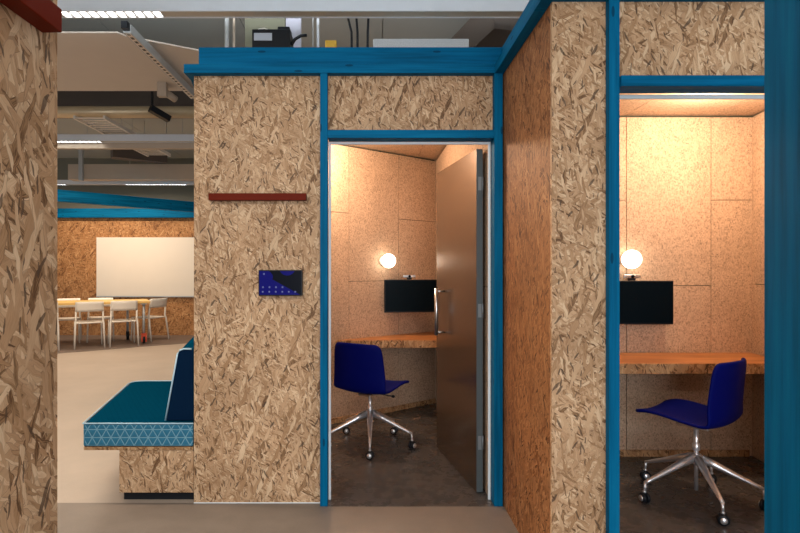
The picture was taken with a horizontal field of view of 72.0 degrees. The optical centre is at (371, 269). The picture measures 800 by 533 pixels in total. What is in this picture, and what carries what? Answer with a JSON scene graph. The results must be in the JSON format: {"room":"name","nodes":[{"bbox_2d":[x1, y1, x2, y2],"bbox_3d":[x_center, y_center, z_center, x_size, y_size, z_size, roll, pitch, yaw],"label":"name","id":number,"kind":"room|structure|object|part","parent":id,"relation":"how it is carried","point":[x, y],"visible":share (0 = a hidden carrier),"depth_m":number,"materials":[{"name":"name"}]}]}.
{"room":"open-plan office","nodes":[
{"label":"open-plan office","id":0,"kind":"room"},
{"bbox_2d":[0,0,56,532],"bbox_3d":[-0.647,-0.280,-0.324,0.205,3.200,2.552,0,0,0],"label":"wall","id":1,"kind":"structure","parent":0,"point":[28,55],"depth_m":0.87,"materials":[{"name":"beige wood"}]},
{"bbox_2d":[0,0,61,32],"bbox_3d":[-0.528,-0.410,-0.146,0.034,0.039,2.108,0,0,0],"label":"wall rail","id":2,"kind":"object","parent":1,"relation":"attached to","point":[45,16],"visible":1,"depth_m":0.86,"materials":[{"name":"red wood"}]},
{"bbox_2d":[57,218,193,334],"bbox_3d":[-4.250,0.040,11.150,9.500,2.560,0.100,0,0,0],"label":"wall","id":3,"kind":"structure","parent":0,"point":[76,237],"depth_m":11.10,"materials":[{"name":"brown wood"}]},
{"bbox_2d":[57,208,193,217],"bbox_3d":[-5.100,-1.140,11.040,7.800,0.180,0.120,0,0,0],"label":"trim","id":4,"kind":"structure","parent":3,"relation":"attached to","point":[61,212],"depth_m":10.98,"materials":[{"name":"blue wood"}]},
{"bbox_2d":[96,237,193,296],"bbox_3d":[-4.120,-0.055,11.070,2.840,1.200,0.051,0,0,0],"label":"whiteboard","id":5,"kind":"object","parent":3,"relation":"attached to","point":[125,266],"visible":0.56,"depth_m":11.05,"materials":[{"name":"white metal"}]},
{"bbox_2d":[57,158,193,207],"bbox_3d":[-2.500,-0.480,11.260,13.000,3.600,0.080,0,0,0],"label":"wall","id":6,"kind":"structure","parent":0,"point":[171,192],"depth_m":11.22,"materials":[{"name":"grey paint"}]},
{"bbox_2d":[57,189,193,211],"bbox_3d":[-4.481,-1.195,9.382,4.031,0.190,0.090,0,0,-44],"label":"trim","id":7,"kind":"structure","parent":0,"point":[68,196],"depth_m":9.50,"materials":[{"name":"blue wood"}]},
{"bbox_2d":[57,143,193,149],"bbox_3d":[-3.600,-1.600,7.065,3.200,0.090,0.070,0,0,0],"label":"ceiling beam","id":8,"kind":"structure","parent":0,"point":[60,146],"depth_m":7.03,"materials":[{"name":"beige paint"}]},
{"bbox_2d":[57,18,469,157],"bbox_3d":[-2.500,-2.330,4.650,13.000,0.100,15.700,0,0,0],"label":"ceiling","id":9,"kind":"structure","parent":0,"point":[195,33],"depth_m":5.28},
{"bbox_2d":[73,115,130,133],"bbox_3d":[-3.240,-2.005,6.645,0.364,0.550,0.690,0,0,0],"label":"ladder","id":10,"kind":"object","parent":9,"relation":"hanging from","point":[110,122],"visible":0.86,"depth_m":6.58,"materials":[{"name":"white paint"}]},
{"bbox_3d":[-3.410,-1.750,6.645,0.024,0.040,0.690,0,0,0],"label":"rail","id":11,"kind":"part","parent":10,"relation":"part of","materials":[{"name":"white paint"}]},
{"bbox_3d":[-3.070,-1.750,6.645,0.024,0.040,0.690,0,0,0],"label":"rail","id":12,"kind":"part","parent":10,"relation":"part of","materials":[{"name":"white paint"}]},
{"bbox_2d":[57,91,193,118],"bbox_3d":[-4.150,-2.090,6.760,5.700,0.380,0.280,0,0,0],"label":"ceiling beam","id":13,"kind":"structure","parent":9,"relation":"attached to","point":[64,98],"depth_m":6.62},
{"bbox_2d":[57,106,193,117],"bbox_3d":[-4.150,-1.850,6.450,5.700,0.136,0.136,0,0,0],"label":"air duct","id":14,"kind":"object","parent":13,"relation":"hanging from","point":[62,111],"visible":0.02,"depth_m":6.39,"materials":[{"name":"grey metal"}]},
{"bbox_2d":[57,119,193,142],"bbox_3d":[-3.600,-1.950,6.960,3.200,0.659,0.100,0,0,0],"label":"linear light","id":15,"kind":"object","parent":9,"relation":"hanging from","point":[61,138],"visible":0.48,"depth_m":6.91,"materials":[{"name":"white metal"}]},
{"bbox_2d":[57,180,193,184],"bbox_3d":[-4.600,-1.950,10.450,4.000,0.659,0.100,0,0,0],"label":"linear light","id":16,"kind":"object","parent":9,"relation":"hanging from","point":[59,182],"visible":0.59,"depth_m":10.40,"materials":[{"name":"white"}]},
{"bbox_2d":[57,31,198,90],"bbox_3d":[-2.857,-1.886,5.070,3.361,0.012,1.414,0,0,0],"label":"ceiling panel","id":17,"kind":"object","parent":9,"relation":"hanging from","point":[86,60],"visible":0.47,"depth_m":4.96,"materials":[{"name":"white paint"}]},
{"bbox_2d":[121,21,193,98],"bbox_3d":[-1.848,-1.829,4.903,0.058,0.101,1.644,0,0,-1],"label":"channel","id":18,"kind":"object","parent":17,"relation":"hanging from","point":[128,29],"visible":0.95,"depth_m":4.64,"materials":[{"name":"grey metal"}]},
{"bbox_2d":[157,82,177,101],"bbox_3d":[-2.084,-1.808,5.602,0.103,0.145,0.232,0,0,16],"label":"spotlight","id":19,"kind":"object","parent":17,"relation":"attached to","point":[162,87],"visible":1,"depth_m":5.50,"materials":[{"name":"beige paint"}]},
{"bbox_2d":[68,150,193,180],"bbox_3d":[-3.500,-1.945,10.025,4.000,0.670,0.250,0,0,0],"label":"bulkhead","id":20,"kind":"object","parent":9,"relation":"hanging from","point":[80,171],"visible":0.43,"depth_m":9.95,"materials":[{"name":"beige paint"}]},
{"bbox_3d":[-5.250,-1.945,9.925,0.070,0.670,0.050,0,0,0],"label":"hanger post","id":21,"kind":"part","parent":20,"relation":"part of","materials":[{"name":"grey metal"}]},
{"bbox_2d":[99,119,170,156],"bbox_3d":[-3.310,-2.020,7.775,0.364,0.520,1.550,0,0,0],"label":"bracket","id":22,"kind":"object","parent":9,"relation":"hanging from","point":[162,152],"visible":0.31,"depth_m":8.21,"materials":[{"name":"white paint"}]},
{"bbox_3d":[-3.480,-1.785,7.775,0.024,0.050,1.550,0,0,0],"label":"rail","id":23,"kind":"part","parent":22,"relation":"part of","materials":[{"name":"white paint"}]},
{"bbox_3d":[-3.140,-1.785,7.775,0.024,0.050,1.550,0,0,0],"label":"rail","id":24,"kind":"part","parent":22,"relation":"part of","materials":[{"name":"white paint"}]},
{"bbox_2d":[110,150,166,163],"bbox_3d":[-4.084,-2.000,9.662,0.900,0.160,0.200,0,0,-36],"label":"air duct","id":25,"kind":"object","parent":9,"relation":"hanging from","point":[130,155],"visible":0.71,"depth_m":9.56,"materials":[{"name":"grey metal"}]},
{"bbox_2d":[148,91,171,121],"bbox_3d":[-2.423,-1.995,6.282,0.070,0.570,0.250,0,0,43],"label":"spotlight","id":26,"kind":"object","parent":9,"relation":"hanging from","point":[154,110],"visible":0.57,"depth_m":6.24,"materials":[{"name":"black plastic"}]},
{"bbox_2d":[57,0,528,17],"bbox_3d":[-0.875,-1.950,3.490,4.050,0.659,0.100,0,0,0],"label":"linear light","id":27,"kind":"object","parent":9,"relation":"hanging from","point":[70,8],"visible":0.87,"depth_m":3.44,"materials":[{"name":"white"}]},
{"bbox_2d":[347,18,352,46],"bbox_3d":[-0.158,-1.718,3.750,0.069,1.125,0.016,0,0,0],"label":"cable","id":28,"kind":"object","parent":9,"relation":"hanging from","point":[348,19],"visible":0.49,"depth_m":3.74,"materials":[{"name":"black plastic"}]},
{"bbox_2d":[355,18,358,46],"bbox_3d":[-0.105,-1.718,3.750,0.032,1.125,0.016,0,0,0],"label":"cable","id":29,"kind":"object","parent":9,"relation":"hanging from","point":[356,19],"visible":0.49,"depth_m":3.75,"materials":[{"name":"black plastic"}]},
{"bbox_2d":[366,18,369,46],"bbox_3d":[-0.026,-1.718,3.750,0.027,1.125,0.016,0,0,0],"label":"cable","id":30,"kind":"object","parent":9,"relation":"hanging from","point":[367,39],"visible":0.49,"depth_m":3.74,"materials":[{"name":"black plastic"}]},
{"bbox_2d":[194,76,492,501],"bbox_3d":[-0.163,0.108,3.151,1.691,2.415,0.070,0,0,0],"label":"wall","id":31,"kind":"structure","parent":0,"point":[257,358],"depth_m":3.12,"materials":[{"name":"beige wood"}]},
{"bbox_2d":[194,502,319,502],"bbox_3d":[-0.652,1.318,3.149,0.714,0.004,0.074,0,0,0],"label":"baseboard","id":32,"kind":"structure","parent":31,"relation":"attached to","point":[194,502],"depth_m":3.11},
{"bbox_2d":[208,193,306,200],"bbox_3d":[-0.642,-0.410,3.096,0.547,0.039,0.039,0,0,0],"label":"wall rail","id":33,"kind":"object","parent":31,"relation":"attached to","point":[211,196],"visible":1,"depth_m":3.08,"materials":[{"name":"red metal"}]},
{"bbox_2d":[259,270,302,295],"bbox_3d":[-0.514,0.072,3.099,0.246,0.145,0.034,0,0,0],"label":"panel","id":34,"kind":"object","parent":31,"relation":"attached to","point":[271,282],"visible":1,"depth_m":3.08,"materials":[{"name":"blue plastic"}]},
{"bbox_2d":[320,73,327,505],"bbox_3d":[-0.269,0.111,3.093,0.042,2.419,0.046,0,0,0],"label":"trim","id":35,"kind":"structure","parent":31,"relation":"attached to","point":[323,76],"depth_m":3.07,"materials":[{"name":"blue wood"}]},
{"bbox_2d":[184,64,494,79],"bbox_3d":[-0.181,-1.124,3.128,1.737,0.050,0.124,0,0,0],"label":"trim","id":36,"kind":"structure","parent":31,"relation":"on","point":[190,70],"depth_m":3.07,"materials":[{"name":"blue wood"}]},
{"bbox_2d":[199,47,501,63],"bbox_3d":[-0.122,-1.206,3.148,1.719,0.114,0.064,0,0,0],"label":"trim","id":37,"kind":"structure","parent":31,"relation":"attached to","point":[207,55],"depth_m":3.12,"materials":[{"name":"blue wood"}]},
{"bbox_2d":[329,142,490,499],"bbox_3d":[0.216,0.292,3.166,0.932,2.056,0.012,0,0,0],"label":"door frame","id":38,"kind":"structure","parent":31,"relation":"attached to","point":[330,143],"depth_m":3.16,"materials":[{"name":"grey metal"}]},
{"bbox_2d":[328,140,491,141],"bbox_3d":[0.217,-0.760,3.140,0.932,0.047,0.049,0,0,0],"label":"trim","id":39,"kind":"structure","parent":31,"relation":"attached to","point":[328,140],"depth_m":3.13,"materials":[{"name":"blue wood"}]},
{"bbox_2d":[328,130,493,139],"bbox_3d":[0.217,-0.760,3.093,0.932,0.046,0.046,0,0,0],"label":"trim","id":40,"kind":"structure","parent":31,"relation":"attached to","point":[332,134],"depth_m":3.07,"materials":[{"name":"blue wood"}]},
{"bbox_2d":[328,142,435,418],"bbox_3d":[-0.270,0.112,4.797,2.272,2.417,0.032,0,0,-38],"label":"wall","id":41,"kind":"structure","parent":0,"point":[382,203],"depth_m":5.02,"materials":[{"name":"beige wood"}]},
{"bbox_2d":[328,398,435,424],"bbox_3d":[-0.263,1.297,4.775,2.257,0.046,0.014,0,0,-38],"label":"baseboard","id":42,"kind":"structure","parent":41,"relation":"attached to","point":[429,401],"depth_m":5.15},
{"bbox_2d":[336,331,436,347],"bbox_3d":[0.163,0.639,5.098,0.950,0.066,0.717,0,0,0],"label":"desk","id":43,"kind":"object","parent":41,"relation":"attached to","point":[422,339],"visible":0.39,"depth_m":4.74,"materials":[{"name":"brown wood"}]},
{"bbox_2d":[379,254,395,267],"bbox_3d":[0.145,-0.083,5.001,0.130,0.130,0.150,0,0,-38],"label":"globe lamp","id":44,"kind":"object","parent":41,"relation":"attached to","point":[388,260],"visible":1,"depth_m":4.95,"materials":[{"name":"white glass"}]},
{"bbox_2d":[384,280,436,312],"bbox_3d":[0.352,0.238,5.138,0.500,0.300,0.218,0,0,-6],"label":"monitor","id":45,"kind":"object","parent":41,"relation":"attached to","point":[399,295],"visible":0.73,"depth_m":5.03,"materials":[{"name":"black plastic"}]},
{"bbox_2d":[403,275,415,278],"bbox_3d":[0.343,0.066,5.047,0.116,0.042,0.036,0,0,-6],"label":"webcam","id":46,"kind":"object","parent":45,"relation":"on","point":[404,276],"visible":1,"depth_m":5.04,"materials":[{"name":"metal"}]},
{"bbox_2d":[328,141,446,160],"bbox_3d":[-0.203,-1.109,4.395,1.875,0.020,2.410,0,0,0],"label":"ceiling","id":47,"kind":"structure","parent":0,"point":[432,152],"depth_m":5.02,"materials":[{"name":"beige wood"}]},
{"bbox_2d":[57,335,763,532],"bbox_3d":[-2.000,1.348,4.750,14.000,0.064,15.500,0,0,0],"label":"floor","id":48,"kind":"structure","parent":0,"point":[71,517],"depth_m":3.29,"materials":[{"name":"grey concrete"}]},
{"bbox_2d":[57,302,59,350],"bbox_3d":[-5.429,0.924,9.082,0.475,0.788,0.527,0,0,-30],"label":"chair","id":49,"kind":"object","parent":48,"relation":"on","point":[58,337],"visible":0.18,"depth_m":9.01,"materials":[{"name":"white paint"}]},
{"bbox_2d":[57,298,81,342],"bbox_3d":[-5.573,0.924,10.041,0.475,0.788,0.527,0,0,-26],"label":"chair","id":50,"kind":"object","parent":48,"relation":"on","point":[62,299],"visible":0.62,"depth_m":10.20,"materials":[{"name":"white paint"}]},
{"bbox_3d":[-5.670,0.614,10.241,0.424,0.168,0.083,0,0,-26],"label":"backrest","id":51,"kind":"part","parent":50,"relation":"part of","materials":[{"name":"white paint"}]},
{"bbox_3d":[-5.555,0.896,10.004,0.414,0.036,0.444,0,0,-26],"label":"seat","id":52,"kind":"part","parent":50,"relation":"part of","materials":[{"name":"white paint"}]},
{"bbox_3d":[-5.280,1.103,9.922,0.054,0.427,0.031,0,0,34],"label":"leg","id":53,"kind":"part","parent":50,"relation":"part of","materials":[{"name":"white paint"}]},
{"bbox_3d":[-5.473,0.929,10.316,0.044,0.778,0.111,0,0,-17],"label":"leg","id":54,"kind":"part","parent":50,"relation":"part of","materials":[{"name":"white paint"}]},
{"bbox_2d":[74,301,105,349],"bbox_3d":[-4.839,0.924,9.407,0.475,0.788,0.527,0,0,-30],"label":"chair","id":55,"kind":"object","parent":48,"relation":"on","point":[99,305],"visible":1,"depth_m":9.22,"materials":[{"name":"white paint"}]},
{"bbox_3d":[-4.922,0.929,9.126,0.050,0.778,0.109,0,0,-30],"label":"leg","id":56,"kind":"part","parent":55,"relation":"part of","materials":[{"name":"white paint"}]},
{"bbox_3d":[-4.728,0.614,9.215,0.424,0.168,0.083,0,0,-30],"label":"backrest","id":57,"kind":"part","parent":55,"relation":"part of","materials":[{"name":"white paint"}]},
{"bbox_3d":[-4.860,0.896,9.443,0.414,0.036,0.444,0,0,-30],"label":"seat","id":58,"kind":"part","parent":55,"relation":"part of","materials":[{"name":"white paint"}]},
{"bbox_3d":[-4.775,1.103,9.717,0.031,0.427,0.054,0,0,0],"label":"leg","id":59,"kind":"part","parent":55,"relation":"part of","materials":[{"name":"white paint"}]},
{"bbox_3d":[-4.556,0.929,9.336,0.044,0.778,0.111,0,0,-39],"label":"leg","id":60,"kind":"part","parent":55,"relation":"part of","materials":[{"name":"white paint"}]},
{"bbox_2d":[87,298,113,342],"bbox_3d":[-5.073,0.924,10.281,0.475,0.788,0.527,0,0,-26],"label":"chair","id":61,"kind":"object","parent":48,"relation":"on","point":[88,317],"visible":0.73,"depth_m":10.30,"materials":[{"name":"white paint"}]},
{"bbox_3d":[-5.170,0.614,10.481,0.424,0.168,0.083,0,0,-26],"label":"backrest","id":62,"kind":"part","parent":61,"relation":"part of","materials":[{"name":"white paint"}]},
{"bbox_3d":[-5.055,0.896,10.244,0.414,0.036,0.444,0,0,-26],"label":"seat","id":63,"kind":"part","parent":61,"relation":"part of","materials":[{"name":"white paint"}]},
{"bbox_2d":[57,299,149,342],"bbox_3d":[-5.190,0.936,9.718,2.300,0.760,0.850,0,0,-26],"label":"table","id":64,"kind":"object","parent":48,"relation":"on","point":[143,302],"visible":0.52,"depth_m":9.86,"materials":[{"name":"beige wood"}]},
{"bbox_3d":[-4.604,0.880,10.365,0.100,0.572,0.100,0,0,-26],"label":"leg","id":65,"kind":"part","parent":64,"relation":"part of","materials":[{"name":"grey metal"}]},
{"bbox_3d":[-4.095,0.880,9.868,0.100,0.572,0.100,0,0,-26],"label":"leg","id":66,"kind":"part","parent":64,"relation":"part of","materials":[{"name":"grey metal"}]},
{"bbox_2d":[108,300,138,347],"bbox_3d":[-4.374,0.924,9.662,0.475,0.788,0.527,0,0,-30],"label":"chair","id":67,"kind":"object","parent":48,"relation":"on","point":[115,305],"visible":1,"depth_m":9.49,"materials":[{"name":"white paint"}]},
{"bbox_3d":[-4.455,0.929,9.382,0.044,0.778,0.111,0,0,-21],"label":"leg","id":68,"kind":"part","parent":67,"relation":"part of","materials":[{"name":"white paint"}]},
{"bbox_3d":[-4.395,0.896,9.698,0.414,0.036,0.444,0,0,-30],"label":"seat","id":69,"kind":"part","parent":67,"relation":"part of","materials":[{"name":"white paint"}]},
{"bbox_3d":[-4.263,0.614,9.470,0.424,0.168,0.083,0,0,-30],"label":"backrest","id":70,"kind":"part","parent":67,"relation":"part of","materials":[{"name":"white paint"}]},
{"bbox_3d":[-4.310,1.103,9.972,0.031,0.427,0.054,0,0,0],"label":"leg","id":71,"kind":"part","parent":67,"relation":"part of","materials":[{"name":"white paint"}]},
{"bbox_3d":[-4.091,0.929,9.591,0.044,0.778,0.111,0,0,-39],"label":"leg","id":72,"kind":"part","parent":67,"relation":"part of","materials":[{"name":"white paint"}]},
{"bbox_2d":[82,337,193,498],"bbox_3d":[-1.454,0.886,3.721,0.624,0.869,1.341,0,0,-12],"label":"bench","id":73,"kind":"object","parent":48,"relation":"on","point":[150,423],"visible":0.8,"depth_m":3.14,"materials":[{"name":"teal fabric"}]},
{"bbox_2d":[84,381,193,445],"bbox_3d":[-1.453,0.941,3.722,0.616,0.133,1.332,0,0,-12],"label":"seat cushion","id":74,"kind":"object","parent":73,"relation":"on","point":[135,416],"depth_m":3.15,"materials":[{"name":"teal fabric"}]},
{"bbox_2d":[166,337,193,420],"bbox_3d":[-1.227,0.665,3.740,0.157,0.414,1.173,0,0,-12],"label":"backrest cushion","id":75,"kind":"object","parent":73,"relation":"on","point":[180,398],"depth_m":3.18,"materials":[{"name":"teal fabric"}]},
{"bbox_2d":[130,298,169,341],"bbox_3d":[-4.184,0.924,10.374,0.527,0.788,0.475,0,0,22],"label":"chair","id":76,"kind":"object","parent":48,"relation":"on","point":[160,302],"visible":0.94,"depth_m":10.26,"materials":[{"name":"white paint"}]},
{"bbox_3d":[-4.482,1.103,10.268,0.054,0.427,0.031,0,0,-8],"label":"leg","id":77,"kind":"part","parent":76,"relation":"part of","materials":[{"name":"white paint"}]},
{"bbox_3d":[-4.223,0.896,10.390,0.444,0.036,0.414,0,0,22],"label":"seat","id":78,"kind":"part","parent":76,"relation":"part of","materials":[{"name":"white paint"}]},
{"bbox_3d":[-4.076,0.929,10.102,0.109,0.778,0.050,0,0,22],"label":"leg","id":79,"kind":"part","parent":76,"relation":"part of","materials":[{"name":"white paint"}]},
{"bbox_3d":[-3.978,0.614,10.291,0.083,0.168,0.424,0,0,22],"label":"backrest","id":80,"kind":"part","parent":76,"relation":"part of","materials":[{"name":"white paint"}]},
{"bbox_3d":[-3.917,0.929,10.493,0.111,0.778,0.044,0,0,13],"label":"leg","id":81,"kind":"part","parent":76,"relation":"part of","materials":[{"name":"white paint"}]},
{"bbox_2d":[328,342,415,459],"bbox_3d":[-0.014,0.926,4.140,0.679,0.788,0.674,0,0,0],"label":"swivel chair","id":82,"kind":"object","parent":48,"relation":"on","point":[358,368],"visible":0.95,"depth_m":4.00,"materials":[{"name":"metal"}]},
{"bbox_3d":[-0.113,1.160,4.307,0.050,0.198,0.313,0,0,-33],"label":"leg","id":83,"kind":"part","parent":82,"relation":"part of","materials":[{"name":"metal"}]},
{"bbox_3d":[-0.015,0.932,4.160,0.110,0.016,0.170,0,0,32],"label":"seat plate","id":84,"kind":"part","parent":82,"relation":"part of","materials":[{"name":"metal"}]},
{"bbox_3d":[0.083,1.160,4.307,0.050,0.198,0.313,0,0,33],"label":"leg","id":85,"kind":"part","parent":82,"relation":"part of","materials":[{"name":"metal"}]},
{"bbox_2d":[635,358,763,525],"bbox_3d":[1.865,0.907,3.149,0.679,0.826,0.670,0,0,9],"label":"swivel chair","id":86,"kind":"object","parent":48,"relation":"on","point":[724,406],"visible":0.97,"depth_m":3.05,"materials":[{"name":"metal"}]},
{"bbox_3d":[1.794,1.160,3.331,0.050,0.198,0.313,0,0,-24],"label":"leg","id":87,"kind":"part","parent":86,"relation":"part of","materials":[{"name":"metal"}]},
{"bbox_3d":[1.868,0.894,3.170,0.110,0.016,0.170,0,0,-37],"label":"seat plate","id":88,"kind":"part","parent":86,"relation":"part of","materials":[{"name":"metal"}]},
{"bbox_3d":[2.026,1.160,3.097,0.302,0.198,0.126,0,0,9],"label":"leg","id":89,"kind":"part","parent":86,"relation":"part of","materials":[{"name":"metal"}]},
{"bbox_2d":[764,0,799,532],"bbox_3d":[0.905,-0.180,1.140,0.100,3.000,0.120,0,0,0],"label":"trim","id":90,"kind":"structure","parent":48,"relation":"on","point":[781,17],"depth_m":1.15,"materials":[{"name":"blue wood"}]},
{"bbox_2d":[451,18,518,46],"bbox_3d":[0.779,-1.825,4.675,0.240,0.250,1.600,0,0,-14],"label":"ceiling beam","id":91,"kind":"structure","parent":0,"point":[480,32],"depth_m":4.07,"materials":[{"name":"grey concrete"}]},
{"bbox_2d":[436,5,549,532],"bbox_3d":[0.717,0.111,3.876,0.160,2.419,3.204,0,0,0],"label":"wall","id":92,"kind":"structure","parent":0,"point":[526,81],"depth_m":2.64,"materials":[{"name":"brown wood"}]},
{"bbox_2d":[434,149,482,491],"bbox_3d":[0.534,0.298,3.658,0.109,2.027,0.860,0,0,-9],"label":"door","id":93,"kind":"structure","parent":92,"relation":"in","point":[458,294],"depth_m":3.50,"materials":[{"name":"brown wood"}]},
{"bbox_3d":[0.475,0.295,3.891,0.067,0.330,0.028,0,0,-9],"label":"handle","id":94,"kind":"part","parent":93,"relation":"part of","materials":[{"name":"metal"}]},
{"bbox_2d":[491,73,502,505],"bbox_3d":[0.707,0.111,3.114,0.048,2.419,0.087,0,0,0],"label":"trim","id":95,"kind":"structure","parent":92,"relation":"attached to","point":[497,142],"depth_m":3.07,"materials":[{"name":"blue wood"}]},
{"bbox_2d":[495,0,545,73],"bbox_3d":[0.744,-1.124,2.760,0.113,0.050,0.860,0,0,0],"label":"trim","id":96,"kind":"structure","parent":92,"relation":"on","point":[532,17],"depth_m":2.62,"materials":[{"name":"blue wood"}]},
{"bbox_2d":[550,2,763,532],"bbox_3d":[1.333,0.111,2.279,1.193,2.419,0.050,0,0,0],"label":"wall","id":97,"kind":"structure","parent":0,"point":[577,29],"depth_m":2.25,"materials":[{"name":"beige wood"}]},
{"bbox_2d":[606,0,619,532],"bbox_3d":[0.979,0.111,2.236,0.043,2.419,0.035,0,0,0],"label":"trim","id":98,"kind":"structure","parent":97,"relation":"attached to","point":[612,6],"depth_m":2.22,"materials":[{"name":"blue wood"}]},
{"bbox_2d":[534,0,763,9],"bbox_3d":[1.718,-1.124,2.268,2.063,0.050,0.124,0,0,0],"label":"trim","id":99,"kind":"structure","parent":97,"relation":"on","point":[538,4],"depth_m":2.25,"materials":[{"name":"blue wood"}]},
{"bbox_2d":[620,95,763,99],"bbox_3d":[1.465,0.290,2.327,0.926,2.060,0.014,0,0,0],"label":"door frame","id":100,"kind":"structure","parent":97,"relation":"attached to","point":[622,97],"depth_m":2.32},
{"bbox_2d":[620,90,763,92],"bbox_3d":[1.465,-0.760,2.277,0.930,0.044,0.046,0,0,0],"label":"trim","id":101,"kind":"structure","parent":97,"relation":"attached to","point":[621,91],"depth_m":2.27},
{"bbox_2d":[620,75,763,89],"bbox_3d":[1.465,-0.760,2.230,0.930,0.044,0.048,0,0,0],"label":"trim","id":102,"kind":"structure","parent":97,"relation":"attached to","point":[627,82],"depth_m":2.21,"materials":[{"name":"blue wood"}]},
{"bbox_2d":[620,116,753,455],"bbox_3d":[1.775,0.112,3.915,1.930,2.417,0.030,0,0,0],"label":"wall","id":103,"kind":"structure","parent":0,"point":[686,181],"depth_m":3.90,"materials":[{"name":"beige wood"}]},
{"bbox_2d":[620,250,641,268],"bbox_3d":[1.800,-0.074,3.823,0.130,0.130,0.150,0,0,0],"label":"globe lamp","id":104,"kind":"object","parent":103,"relation":"attached to","point":[631,259],"visible":1,"depth_m":3.77,"materials":[{"name":"white glass"}]},
{"bbox_2d":[620,281,672,323],"bbox_3d":[1.815,0.225,3.845,0.530,0.302,0.110,0,0,0],"label":"monitor","id":105,"kind":"object","parent":103,"relation":"attached to","point":[641,302],"visible":0.69,"depth_m":3.79,"materials":[{"name":"black plastic"}]},
{"bbox_2d":[623,274,640,280],"bbox_3d":[1.795,0.052,3.799,0.116,0.042,0.036,0,0,0],"label":"webcam","id":106,"kind":"object","parent":105,"relation":"on","point":[631,277],"visible":1,"depth_m":3.79,"materials":[{"name":"metal"}]},
{"bbox_2d":[620,450,749,456],"bbox_3d":[1.745,1.297,3.894,1.850,0.046,0.012,0,0,0],"label":"baseboard","id":107,"kind":"structure","parent":103,"relation":"attached to","point":[623,453],"depth_m":3.89,"materials":[{"name":"brown wood"}]},
{"bbox_2d":[620,353,763,373],"bbox_3d":[1.750,0.618,3.668,1.870,0.066,0.457,0,0,0],"label":"desk","id":108,"kind":"object","parent":103,"relation":"attached to","point":[630,363],"visible":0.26,"depth_m":3.48,"materials":[{"name":"brown wood"}]},
{"bbox_2d":[620,93,763,115],"bbox_3d":[1.775,-1.109,3.120,1.950,0.020,1.620,0,0,0],"label":"ceiling","id":109,"kind":"structure","parent":0,"point":[627,107],"depth_m":3.70,"materials":[{"name":"beige wood"}]},
{"bbox_2d":[752,111,763,462],"bbox_3d":[2.612,0.112,3.135,0.031,2.417,1.600,0,0,7],"label":"wall","id":110,"kind":"structure","parent":0,"point":[757,120],"depth_m":3.82,"materials":[{"name":"beige wood"}]},
{"bbox_3d":[-0.260,-1.140,4.375,1.980,0.030,2.350,0,0,0],"label":"ceiling","id":111,"kind":"structure","parent":0,"visible":0},
{"bbox_2d":[225,18,228,46],"bbox_3d":[-1.028,-1.718,3.900,0.030,1.125,0.031,0,0,0],"label":"conduit","id":112,"kind":"object","parent":111,"relation":"on","point":[226,19],"visible":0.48,"depth_m":3.89,"materials":[{"name":"grey metal"}]},
{"bbox_2d":[233,18,234,46],"bbox_3d":[-0.979,-1.718,3.900,0.016,1.125,0.017,0,0,0],"label":"conduit","id":113,"kind":"object","parent":111,"relation":"on","point":[233,18],"visible":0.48,"depth_m":3.89,"materials":[{"name":"silver metal"}]},
{"bbox_2d":[245,18,284,46],"bbox_3d":[-0.798,-1.554,4.110,0.298,0.798,0.020,0,0,0],"label":"sheet","id":114,"kind":"object","parent":111,"relation":"on","point":[250,23],"visible":0.02,"depth_m":4.10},
{"bbox_2d":[252,27,306,46],"bbox_3d":[-0.608,-1.391,3.679,0.354,0.472,0.161,0,0,0],"label":"supplies","id":115,"kind":"object","parent":111,"relation":"on","point":[282,36],"visible":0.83,"depth_m":3.60,"materials":[{"name":"black plastic"}]},
{"bbox_2d":[286,18,300,46],"bbox_3d":[-0.571,-1.498,4.010,0.109,0.685,0.020,0,0,0],"label":"sheet","id":116,"kind":"object","parent":111,"relation":"on","point":[294,24],"visible":0.14,"depth_m":4.00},
{"bbox_2d":[317,18,318,46],"bbox_3d":[-0.383,-1.718,3.900,0.018,1.125,0.018,0,0,0],"label":"conduit","id":117,"kind":"object","parent":111,"relation":"on","point":[317,18],"visible":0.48,"depth_m":3.89,"materials":[{"name":"silver metal"}]},
{"bbox_2d":[325,40,336,46],"bbox_3d":[-0.263,-1.309,3.530,0.073,0.309,0.060,0,0,0],"label":"junction box","id":118,"kind":"object","parent":111,"relation":"on","point":[328,43],"visible":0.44,"depth_m":3.50,"materials":[{"name":"yellow plastic"}]},
{"bbox_2d":[373,39,468,46],"bbox_3d":[0.307,-1.304,3.560,0.602,0.297,0.220,0,0,0],"label":"board","id":119,"kind":"object","parent":111,"relation":"on","point":[376,42],"visible":0.25,"depth_m":3.45,"materials":[{"name":"white"}]}
]}

